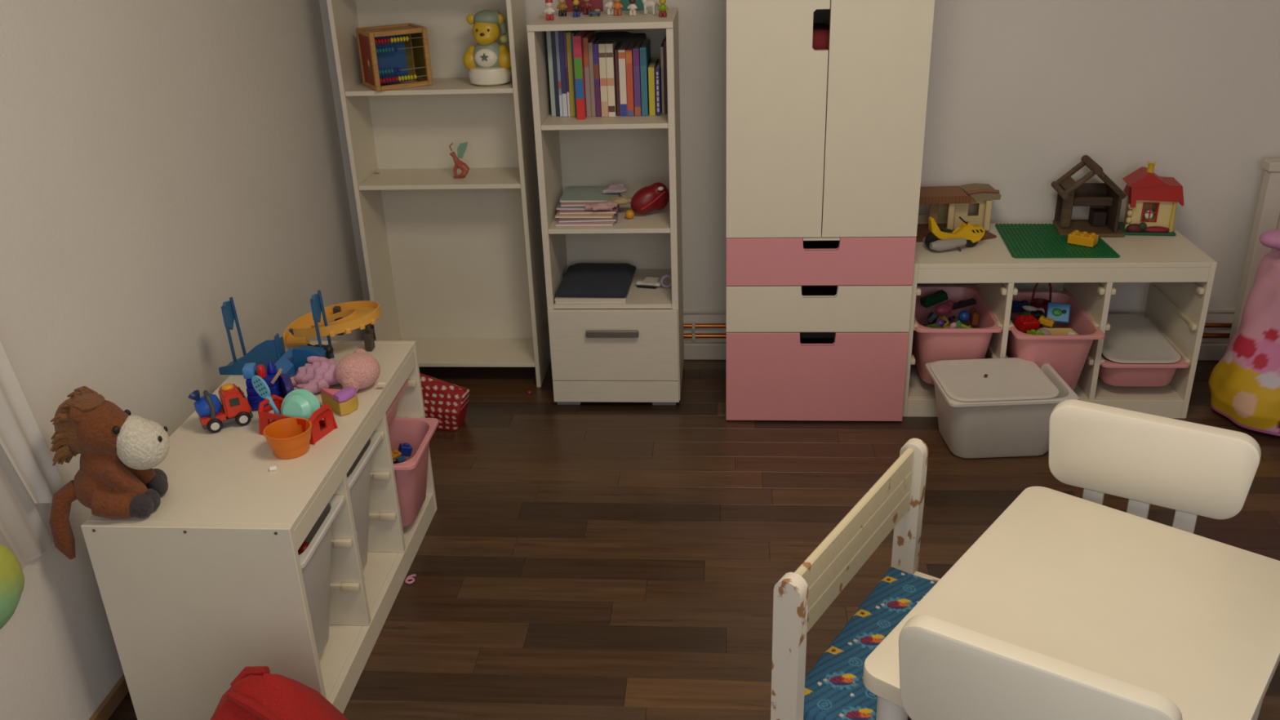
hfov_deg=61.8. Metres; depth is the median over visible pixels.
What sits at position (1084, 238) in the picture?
brick
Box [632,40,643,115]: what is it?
book
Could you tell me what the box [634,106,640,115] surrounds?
print
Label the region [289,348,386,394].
plush toy
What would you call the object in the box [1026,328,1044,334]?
brick
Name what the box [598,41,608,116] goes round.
book
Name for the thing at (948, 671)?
child chair
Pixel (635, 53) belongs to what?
print
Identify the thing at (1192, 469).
child chair
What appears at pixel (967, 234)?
motorcycle
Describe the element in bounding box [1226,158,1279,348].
bed
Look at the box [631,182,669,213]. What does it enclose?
bag
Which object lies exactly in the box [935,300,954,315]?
doll
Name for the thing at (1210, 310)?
trim
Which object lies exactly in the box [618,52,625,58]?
print
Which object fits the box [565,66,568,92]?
print
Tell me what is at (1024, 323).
brick
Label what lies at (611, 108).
print
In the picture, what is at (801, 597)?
bench
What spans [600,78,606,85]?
print
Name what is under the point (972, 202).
house
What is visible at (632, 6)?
figurine
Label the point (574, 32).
book
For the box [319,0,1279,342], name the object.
wall
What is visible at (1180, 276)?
storage unit
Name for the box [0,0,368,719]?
wall
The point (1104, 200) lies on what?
toy stable
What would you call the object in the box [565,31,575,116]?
book
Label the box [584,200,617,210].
cloth
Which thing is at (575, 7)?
figurine
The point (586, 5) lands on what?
figurine
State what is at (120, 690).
baseboard
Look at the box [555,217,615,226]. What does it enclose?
magazine
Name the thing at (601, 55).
print
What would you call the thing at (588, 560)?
floor
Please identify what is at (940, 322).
toy gem
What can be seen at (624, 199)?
cloth
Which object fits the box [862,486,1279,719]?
table
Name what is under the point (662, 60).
book
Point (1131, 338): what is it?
lid
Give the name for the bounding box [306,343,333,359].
dragon
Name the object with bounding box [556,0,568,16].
figurine
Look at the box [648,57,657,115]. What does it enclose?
book
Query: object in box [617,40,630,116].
book
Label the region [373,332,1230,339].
pipe
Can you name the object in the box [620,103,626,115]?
print
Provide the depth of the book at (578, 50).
3.45 m
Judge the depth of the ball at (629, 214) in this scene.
3.64 m
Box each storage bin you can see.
[298,495,343,658]
[346,431,382,571]
[385,378,408,426]
[388,417,438,526]
[911,285,1002,384]
[1005,290,1105,390]
[1097,338,1189,386]
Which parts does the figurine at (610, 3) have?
leg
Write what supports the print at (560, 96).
attached to the book at (557, 41)
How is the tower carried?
on the storage unit at (201, 589)
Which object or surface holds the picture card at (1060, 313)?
on the heap at (1041, 325)
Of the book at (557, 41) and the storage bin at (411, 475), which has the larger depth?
the book at (557, 41)
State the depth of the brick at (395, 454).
3.00 m
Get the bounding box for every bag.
[419,373,469,431]
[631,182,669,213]
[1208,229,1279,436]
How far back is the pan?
2.49 m
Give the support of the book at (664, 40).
on the bookcase at (633, 351)
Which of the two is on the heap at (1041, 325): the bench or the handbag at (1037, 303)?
the handbag at (1037, 303)
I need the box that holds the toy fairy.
[448,142,469,178]
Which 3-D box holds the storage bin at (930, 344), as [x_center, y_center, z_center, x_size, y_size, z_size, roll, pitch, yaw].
[1.070,-0.083,3.744,0.281,0.225,0.415,0,24,5]
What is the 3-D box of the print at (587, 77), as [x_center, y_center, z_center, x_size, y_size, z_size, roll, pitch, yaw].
[-0.171,-0.878,3.502,0.015,0.160,0.001,0,24,5]
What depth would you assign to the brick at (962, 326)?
3.63 m
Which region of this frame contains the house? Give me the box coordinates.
[915,182,1001,241]
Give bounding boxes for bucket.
[262,417,311,459]
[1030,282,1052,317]
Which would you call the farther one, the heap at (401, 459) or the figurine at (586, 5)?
the figurine at (586, 5)
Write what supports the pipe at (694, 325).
attached to the wall at (1019, 91)
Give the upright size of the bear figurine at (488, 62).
0.239 m
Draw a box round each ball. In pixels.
[297,541,310,555]
[625,209,634,218]
[958,310,969,321]
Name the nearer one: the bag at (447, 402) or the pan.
the pan
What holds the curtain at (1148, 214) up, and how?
hanging from the cottage
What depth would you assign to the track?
2.96 m
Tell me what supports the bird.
attached to the track
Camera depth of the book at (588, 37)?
3.49 m
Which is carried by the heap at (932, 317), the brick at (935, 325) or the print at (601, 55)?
the brick at (935, 325)
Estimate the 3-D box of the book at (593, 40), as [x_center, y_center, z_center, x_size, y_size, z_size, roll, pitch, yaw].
[-0.149,-0.954,3.577,0.013,0.236,0.200,0,24,5]
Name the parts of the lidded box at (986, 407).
lid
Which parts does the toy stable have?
post, roof panel, roof panel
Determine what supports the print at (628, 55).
attached to the book at (628, 51)
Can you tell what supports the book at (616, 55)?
on the bookcase at (633, 351)
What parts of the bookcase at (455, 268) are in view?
panel, shelf, shelf, panel, shelf, panel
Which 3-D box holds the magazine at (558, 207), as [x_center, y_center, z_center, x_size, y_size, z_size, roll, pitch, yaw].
[-0.179,-0.555,3.747,0.200,0.007,0.180,1,25,7]
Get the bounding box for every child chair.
[898,614,1182,719]
[1048,399,1261,533]
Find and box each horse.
[48,386,169,559]
[641,0,659,14]
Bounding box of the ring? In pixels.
[660,274,671,288]
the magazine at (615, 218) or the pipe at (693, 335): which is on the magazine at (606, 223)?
the magazine at (615, 218)
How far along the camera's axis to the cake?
2.60 m
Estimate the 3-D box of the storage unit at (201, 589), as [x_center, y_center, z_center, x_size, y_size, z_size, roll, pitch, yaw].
[-0.877,0.395,2.708,0.440,0.555,0.954,0,24,5]
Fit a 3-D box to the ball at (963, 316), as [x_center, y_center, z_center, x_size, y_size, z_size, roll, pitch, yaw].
[1.115,-0.151,3.677,0.038,0.040,0.038,12,28,29]
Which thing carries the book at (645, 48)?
on the bookcase at (633, 351)
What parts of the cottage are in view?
corner post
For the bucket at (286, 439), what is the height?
0.059 m
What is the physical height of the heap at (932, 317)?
0.182 m
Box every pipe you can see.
[370,322,1232,329]
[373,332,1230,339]
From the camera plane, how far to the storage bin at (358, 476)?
2.69 m
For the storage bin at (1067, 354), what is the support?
in the storage unit at (1180, 276)
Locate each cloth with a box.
[555,262,635,297]
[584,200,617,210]
[601,182,628,193]
[607,195,631,204]
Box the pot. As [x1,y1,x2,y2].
[1036,327,1051,334]
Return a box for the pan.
[280,388,319,419]
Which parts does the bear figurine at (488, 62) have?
arm, arm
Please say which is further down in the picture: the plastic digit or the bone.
the plastic digit
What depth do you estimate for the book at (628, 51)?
3.48 m
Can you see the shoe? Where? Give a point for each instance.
(953, 325)
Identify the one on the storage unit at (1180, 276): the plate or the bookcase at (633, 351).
the plate
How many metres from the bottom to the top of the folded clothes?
0.605 m
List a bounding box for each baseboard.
[88,674,128,719]
[549,342,1228,360]
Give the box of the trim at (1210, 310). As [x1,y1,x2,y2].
[546,308,1235,314]
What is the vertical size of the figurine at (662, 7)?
0.072 m
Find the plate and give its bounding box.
[995,223,1119,257]
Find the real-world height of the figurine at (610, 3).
0.069 m
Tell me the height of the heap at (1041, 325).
0.176 m
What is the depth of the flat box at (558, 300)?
3.68 m
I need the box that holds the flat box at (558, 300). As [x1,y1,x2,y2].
[554,269,628,304]
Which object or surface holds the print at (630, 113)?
attached to the book at (628, 51)
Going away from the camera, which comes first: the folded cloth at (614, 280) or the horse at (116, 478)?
the horse at (116, 478)
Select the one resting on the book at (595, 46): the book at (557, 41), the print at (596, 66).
the print at (596, 66)
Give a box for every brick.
[391,449,401,462]
[398,442,412,456]
[920,289,947,308]
[926,323,942,328]
[952,297,976,310]
[960,324,972,328]
[968,307,978,325]
[1010,299,1030,312]
[1013,314,1040,332]
[1019,311,1031,315]
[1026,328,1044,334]
[1030,310,1044,319]
[1038,315,1054,327]
[1066,230,1098,247]
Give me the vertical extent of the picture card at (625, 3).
0.149 m
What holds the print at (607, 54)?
attached to the book at (611, 46)
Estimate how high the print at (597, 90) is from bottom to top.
0.100 m
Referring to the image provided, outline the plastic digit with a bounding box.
[404,574,416,584]
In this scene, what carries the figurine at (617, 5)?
on the bookcase at (633, 351)
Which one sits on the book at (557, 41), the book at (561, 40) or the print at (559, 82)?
the print at (559, 82)
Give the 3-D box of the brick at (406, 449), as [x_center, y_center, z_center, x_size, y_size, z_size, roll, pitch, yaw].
[-0.666,0.254,3.031,0.038,0.039,0.028,-13,26,-23]
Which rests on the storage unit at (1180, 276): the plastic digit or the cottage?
the cottage
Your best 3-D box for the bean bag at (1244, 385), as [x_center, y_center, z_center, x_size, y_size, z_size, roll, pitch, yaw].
[2.148,-0.115,3.453,0.463,0.674,0.405,-4,24,-3]
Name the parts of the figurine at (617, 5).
leg, leg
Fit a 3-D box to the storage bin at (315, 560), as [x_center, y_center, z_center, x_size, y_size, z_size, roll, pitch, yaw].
[-0.890,0.526,2.426,0.415,0.345,0.281,0,24,5]
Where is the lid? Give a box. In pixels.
[1102,313,1181,363]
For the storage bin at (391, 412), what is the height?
0.088 m
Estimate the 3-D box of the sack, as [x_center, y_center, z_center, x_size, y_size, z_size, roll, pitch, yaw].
[-0.697,0.761,2.055,0.365,0.412,0.368,-23,32,-39]
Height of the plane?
0.025 m
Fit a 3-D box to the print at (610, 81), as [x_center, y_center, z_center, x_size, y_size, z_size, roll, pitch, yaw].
[-0.096,-0.904,3.477,0.022,0.024,0.001,0,24,5]
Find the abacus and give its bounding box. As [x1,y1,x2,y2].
[355,22,432,91]
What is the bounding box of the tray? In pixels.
[555,292,628,304]
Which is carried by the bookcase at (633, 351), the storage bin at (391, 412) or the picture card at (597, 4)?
the picture card at (597, 4)
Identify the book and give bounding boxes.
[546,31,555,115]
[551,31,559,115]
[555,31,563,116]
[558,31,568,116]
[563,31,570,116]
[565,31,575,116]
[570,30,577,116]
[572,30,588,119]
[582,30,595,116]
[588,35,595,116]
[592,39,601,116]
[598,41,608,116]
[605,41,618,116]
[614,41,622,115]
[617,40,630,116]
[625,41,635,115]
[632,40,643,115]
[640,39,650,115]
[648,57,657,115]
[654,59,662,115]
[660,38,665,113]
[663,35,667,113]
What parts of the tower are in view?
handle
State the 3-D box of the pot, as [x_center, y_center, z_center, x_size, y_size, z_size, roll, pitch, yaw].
[1.344,-0.087,3.550,0.058,0.043,0.050,0,24,5]
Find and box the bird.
[288,328,293,335]
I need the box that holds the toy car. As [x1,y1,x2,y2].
[588,8,600,16]
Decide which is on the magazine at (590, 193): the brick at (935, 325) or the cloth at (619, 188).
the cloth at (619, 188)
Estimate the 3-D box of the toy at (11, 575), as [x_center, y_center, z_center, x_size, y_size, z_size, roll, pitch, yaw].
[-1.219,0.385,1.955,0.104,0.259,0.183,0,24,5]
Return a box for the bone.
[1022,305,1044,313]
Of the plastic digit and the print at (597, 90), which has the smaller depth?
the plastic digit
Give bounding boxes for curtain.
[0,341,63,567]
[1144,210,1153,218]
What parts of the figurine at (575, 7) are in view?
leg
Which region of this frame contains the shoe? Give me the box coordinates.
[948,322,956,328]
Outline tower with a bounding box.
[242,360,293,411]
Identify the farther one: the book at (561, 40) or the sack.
the book at (561, 40)
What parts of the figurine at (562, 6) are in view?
leg, leg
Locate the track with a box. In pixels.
[283,300,381,351]
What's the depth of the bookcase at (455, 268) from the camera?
3.89 m
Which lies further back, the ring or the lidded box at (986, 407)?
the ring
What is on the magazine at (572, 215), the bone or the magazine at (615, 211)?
the magazine at (615, 211)
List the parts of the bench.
post, post, seat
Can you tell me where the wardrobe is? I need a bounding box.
[725,0,934,421]
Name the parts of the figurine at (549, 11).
leg, leg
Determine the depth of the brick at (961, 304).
3.75 m
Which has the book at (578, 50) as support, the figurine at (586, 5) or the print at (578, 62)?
the print at (578, 62)
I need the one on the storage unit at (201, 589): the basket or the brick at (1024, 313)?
the basket
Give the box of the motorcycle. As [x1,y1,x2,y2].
[922,216,985,251]
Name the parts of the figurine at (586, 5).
leg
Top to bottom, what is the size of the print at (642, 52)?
0.050 m
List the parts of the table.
leg, leg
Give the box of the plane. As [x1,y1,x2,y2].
[635,276,661,288]
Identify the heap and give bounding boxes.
[393,456,405,463]
[927,311,964,328]
[1015,324,1055,333]
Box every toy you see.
[0,543,24,629]
[218,289,334,377]
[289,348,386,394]
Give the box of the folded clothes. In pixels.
[812,22,829,223]
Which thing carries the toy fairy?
on the bookcase at (455, 268)
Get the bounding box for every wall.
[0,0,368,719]
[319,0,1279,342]
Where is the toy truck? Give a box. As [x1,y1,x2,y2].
[188,383,253,432]
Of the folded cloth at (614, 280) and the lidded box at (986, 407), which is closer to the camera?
the lidded box at (986, 407)
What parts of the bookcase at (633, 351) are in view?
panel, panel, shelf, shelf, handle, shelf, door, panel, panel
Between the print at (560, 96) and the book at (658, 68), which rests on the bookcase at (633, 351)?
the book at (658, 68)
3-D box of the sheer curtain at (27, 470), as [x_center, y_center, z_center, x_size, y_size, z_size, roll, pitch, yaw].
[-1.285,-0.251,1.500,0.030,1.796,0.970,0,24,5]
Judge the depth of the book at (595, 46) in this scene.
3.48 m
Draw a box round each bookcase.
[326,0,551,386]
[526,8,684,405]
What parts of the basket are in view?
panel, handle, panel, panel, handle, panel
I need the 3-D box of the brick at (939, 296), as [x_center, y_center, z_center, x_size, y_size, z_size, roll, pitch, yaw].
[1.044,-0.218,3.796,0.093,0.052,0.036,-8,25,-14]
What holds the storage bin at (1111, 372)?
in the storage unit at (1180, 276)
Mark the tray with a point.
(558, 300)
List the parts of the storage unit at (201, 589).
panel, panel, rail, panel, panel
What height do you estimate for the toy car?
0.021 m
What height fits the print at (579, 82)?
0.062 m
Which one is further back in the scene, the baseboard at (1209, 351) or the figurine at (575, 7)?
the baseboard at (1209, 351)
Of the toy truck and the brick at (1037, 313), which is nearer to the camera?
the toy truck
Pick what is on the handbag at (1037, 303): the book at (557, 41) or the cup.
the cup
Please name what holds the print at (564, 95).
attached to the book at (561, 40)
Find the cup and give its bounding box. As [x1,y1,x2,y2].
[1030,297,1050,317]
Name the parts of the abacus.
frame post, frame rail, panel, frame rail, frame post, frame rail, panel, blue panel, frame rail, rod, frame rail, rod, panel, frame post, frame rail, panel, frame rail, frame post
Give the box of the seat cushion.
[803,567,937,719]
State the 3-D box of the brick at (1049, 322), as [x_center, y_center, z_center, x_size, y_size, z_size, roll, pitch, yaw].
[1.368,-0.131,3.599,0.050,0.033,0.024,11,28,27]
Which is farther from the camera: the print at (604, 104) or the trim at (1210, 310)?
the trim at (1210, 310)
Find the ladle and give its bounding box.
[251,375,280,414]
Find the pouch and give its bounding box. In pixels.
[595,31,646,42]
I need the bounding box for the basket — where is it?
[257,394,337,444]
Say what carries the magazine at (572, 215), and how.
on the magazine at (615, 218)
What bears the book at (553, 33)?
on the bookcase at (633, 351)
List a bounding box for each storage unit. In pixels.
[80,341,437,719]
[902,222,1217,418]
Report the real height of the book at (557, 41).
0.273 m
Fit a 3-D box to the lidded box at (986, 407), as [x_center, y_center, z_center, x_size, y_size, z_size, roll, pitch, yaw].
[1.149,0.160,3.452,0.400,0.232,0.310,-2,24,0]
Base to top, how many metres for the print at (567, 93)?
0.080 m
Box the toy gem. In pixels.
[935,319,944,326]
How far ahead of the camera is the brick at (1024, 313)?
3.64 m
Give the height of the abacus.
0.190 m
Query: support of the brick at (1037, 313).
in the storage bin at (1067, 354)
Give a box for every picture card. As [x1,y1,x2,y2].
[565,0,603,12]
[619,0,644,10]
[1046,302,1070,323]
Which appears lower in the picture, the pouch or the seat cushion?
the seat cushion
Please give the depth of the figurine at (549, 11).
3.39 m
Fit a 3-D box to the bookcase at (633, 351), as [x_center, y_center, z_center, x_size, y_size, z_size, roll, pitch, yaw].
[-0.091,-0.505,3.712,0.454,1.317,0.415,0,24,5]
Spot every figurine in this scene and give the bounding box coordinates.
[462,9,511,86]
[543,0,555,20]
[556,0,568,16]
[571,0,581,17]
[581,0,592,14]
[604,0,614,14]
[611,0,623,15]
[627,0,637,15]
[657,0,668,17]
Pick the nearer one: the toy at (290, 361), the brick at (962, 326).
the toy at (290, 361)
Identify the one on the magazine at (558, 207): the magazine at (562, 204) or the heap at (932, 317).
the magazine at (562, 204)
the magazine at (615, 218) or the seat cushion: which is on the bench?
the seat cushion
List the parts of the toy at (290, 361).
gate post, gate post, ramp post, gate post, gate post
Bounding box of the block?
[1043,327,1079,334]
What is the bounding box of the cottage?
[1117,160,1184,235]
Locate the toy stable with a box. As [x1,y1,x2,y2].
[1051,155,1126,237]
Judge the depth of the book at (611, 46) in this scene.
3.48 m
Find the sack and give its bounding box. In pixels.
[210,666,347,719]
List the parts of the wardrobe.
door, drawer, panel, drawer, drawer, door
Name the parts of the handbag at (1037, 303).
handle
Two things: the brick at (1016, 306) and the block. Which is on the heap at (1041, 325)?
the block
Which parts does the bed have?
rail, panel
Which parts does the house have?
door, post, post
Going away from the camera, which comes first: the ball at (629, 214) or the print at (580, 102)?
the print at (580, 102)
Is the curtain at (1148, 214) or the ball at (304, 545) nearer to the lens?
the ball at (304, 545)
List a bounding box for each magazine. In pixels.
[555,202,614,210]
[555,209,614,217]
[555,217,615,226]
[558,204,619,214]
[558,206,619,222]
[559,186,619,202]
[560,193,620,206]
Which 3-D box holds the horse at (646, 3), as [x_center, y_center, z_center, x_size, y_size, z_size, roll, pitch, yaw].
[0.029,-1.149,3.435,0.072,0.072,0.024,7,26,18]
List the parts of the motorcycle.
seat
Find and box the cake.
[320,386,358,416]
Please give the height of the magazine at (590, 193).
0.007 m
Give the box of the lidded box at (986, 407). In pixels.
[924,357,1079,458]
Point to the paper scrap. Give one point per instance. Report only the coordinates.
(273, 468)
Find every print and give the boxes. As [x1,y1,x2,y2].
[558,81,561,88]
[559,95,563,116]
[562,93,567,116]
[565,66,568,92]
[566,92,570,116]
[573,57,582,78]
[575,79,583,98]
[576,98,584,119]
[584,66,591,116]
[593,63,599,79]
[595,85,600,116]
[599,53,605,57]
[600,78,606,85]
[600,101,608,116]
[605,52,613,57]
[607,78,613,85]
[608,106,615,111]
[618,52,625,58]
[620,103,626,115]
[625,52,631,62]
[627,110,633,115]
[632,50,639,66]
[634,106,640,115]
[640,49,646,66]
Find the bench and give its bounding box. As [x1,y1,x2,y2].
[770,438,940,719]
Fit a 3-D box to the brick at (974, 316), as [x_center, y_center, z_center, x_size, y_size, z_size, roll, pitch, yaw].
[1.154,-0.151,3.696,0.020,0.045,0.060,0,24,5]
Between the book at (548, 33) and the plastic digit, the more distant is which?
the book at (548, 33)
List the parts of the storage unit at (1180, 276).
panel, rail, panel, panel, rail, panel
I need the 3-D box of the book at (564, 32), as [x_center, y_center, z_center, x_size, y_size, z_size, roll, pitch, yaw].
[-0.231,-0.973,3.582,0.008,0.271,0.200,0,24,5]
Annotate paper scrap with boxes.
[269,465,276,471]
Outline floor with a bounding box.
[108,360,1279,719]
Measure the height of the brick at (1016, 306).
0.037 m
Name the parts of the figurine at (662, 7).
leg, leg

